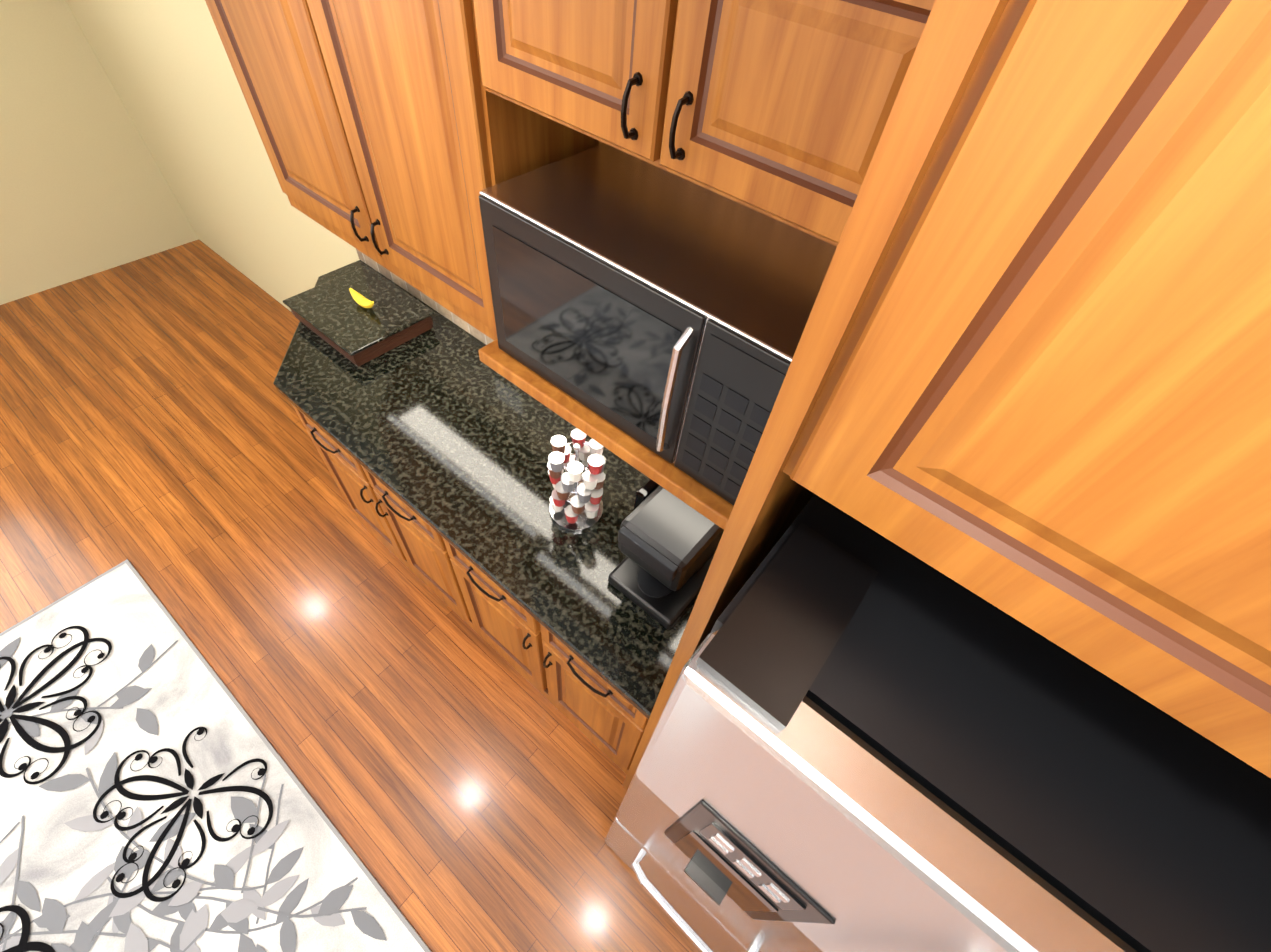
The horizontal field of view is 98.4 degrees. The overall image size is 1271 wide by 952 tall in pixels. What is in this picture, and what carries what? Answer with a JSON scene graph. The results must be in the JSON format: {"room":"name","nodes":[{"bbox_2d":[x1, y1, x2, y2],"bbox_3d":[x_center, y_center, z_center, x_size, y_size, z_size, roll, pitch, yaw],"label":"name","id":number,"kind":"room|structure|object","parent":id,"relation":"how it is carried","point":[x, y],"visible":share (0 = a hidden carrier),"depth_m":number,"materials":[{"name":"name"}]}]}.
{"room":"kitchen","nodes":[
{"label":"kitchen","id":0,"kind":"room"},
{"bbox_2d":[0,0,359,311],"bbox_3d":[2.104,3.511,-2.349,18.500,4.450,6.300,35,56,20],"label":"wall","id":1,"kind":"structure","parent":0,"point":[129,132],"depth_m":3.16,"materials":[{"name":"paint"}]},
{"bbox_2d":[205,0,576,355],"bbox_3d":[-0.580,-1.037,1.290,1.050,1.016,0.356,35,56,20],"label":"upper cabinet","id":2,"kind":"object","parent":1,"relation":"attached to","point":[366,115],"depth_m":1.26,"materials":[{"name":"brown wood"}]},
{"bbox_2d":[479,143,836,504],"bbox_3d":[0.071,-0.326,1.160,0.730,0.383,0.433,35,56,20],"label":"microwave","id":3,"kind":"object","parent":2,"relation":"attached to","point":[663,314],"visible":0.71,"depth_m":1.02,"materials":[{"name":"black metal"}]},
{"bbox_2d":[465,0,960,275],"bbox_3d":[0.161,-0.708,0.757,0.809,0.456,0.356,35,56,20],"label":"upper cabinet","id":4,"kind":"object","parent":1,"relation":"attached to","point":[795,113],"depth_m":0.71,"materials":[{"name":"brown wood"}]},
{"bbox_2d":[753,0,1270,777],"bbox_3d":[0.758,-0.149,0.325,0.945,0.686,0.696,35,56,20],"label":"upper cabinet","id":5,"kind":"object","parent":1,"relation":"attached to","point":[1027,380],"depth_m":0.34,"materials":[{"name":"brown wood"}]},
{"bbox_2d":[0,239,699,951],"bbox_3d":[2.800,4.224,0.077,18.700,0.100,10.600,35,56,20],"label":"floor","id":6,"kind":"structure","parent":0,"point":[458,777],"depth_m":2.41,"materials":[{"name":"brown wood"}]},
{"bbox_2d":[0,560,431,951],"bbox_3d":[-1.866,1.487,1.632,2.400,0.017,1.620,35,56,20],"label":"rug","id":7,"kind":"object","parent":6,"relation":"on","point":[155,796],"visible":1,"depth_m":1.91,"materials":[{"name":"white fabric"}]},
{"bbox_2d":[284,396,472,628],"bbox_3d":[-0.785,0.003,2.378,0.860,0.875,0.666,35,56,20],"label":"base cabinet","id":8,"kind":"object","parent":6,"relation":"on","point":[411,540],"depth_m":2.15,"materials":[{"name":"brown wood"}]},
{"bbox_2d":[437,536,669,783],"bbox_3d":[-0.118,0.469,2.086,0.869,0.875,0.666,35,56,20],"label":"base cabinet","id":9,"kind":"object","parent":6,"relation":"on","point":[622,734],"depth_m":1.85,"materials":[{"name":"brown wood"}]},
{"bbox_2d":[273,260,777,719],"bbox_3d":[-0.607,-0.178,1.952,2.230,0.040,0.681,35,56,20],"label":"countertop","id":10,"kind":"structure","parent":9,"relation":"on","point":[461,433],"depth_m":1.74,"materials":[{"name":"black stone"}]},
{"bbox_2d":[283,266,434,366],"bbox_3d":[-1.089,-0.661,2.165,0.450,0.133,0.370,35,56,20],"label":"cutting board","id":11,"kind":"object","parent":10,"relation":"on","point":[361,316],"visible":1,"depth_m":2.13,"materials":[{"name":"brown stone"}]},
{"bbox_2d":[547,428,605,531],"bbox_3d":[-0.174,0.009,1.624,0.170,0.314,0.170,35,56,20],"label":"pod carousel","id":12,"kind":"object","parent":10,"relation":"on","point":[576,503],"visible":0.96,"depth_m":1.58,"materials":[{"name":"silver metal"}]},
{"bbox_2d":[608,479,723,629],"bbox_3d":[0.094,0.182,1.505,0.260,0.335,0.305,35,56,20],"label":"coffee maker","id":13,"kind":"object","parent":10,"relation":"on","point":[668,542],"visible":0.77,"depth_m":1.36,"materials":[{"name":"black plastic"}]},
{"bbox_2d":[605,494,1270,951],"bbox_3d":[0.546,0.772,1.304,0.890,1.840,0.902,35,56,20],"label":"refrigerator","id":14,"kind":"object","parent":6,"relation":"on","point":[863,738],"visible":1,"depth_m":0.54,"materials":[{"name":"silver metal"}]}
]}

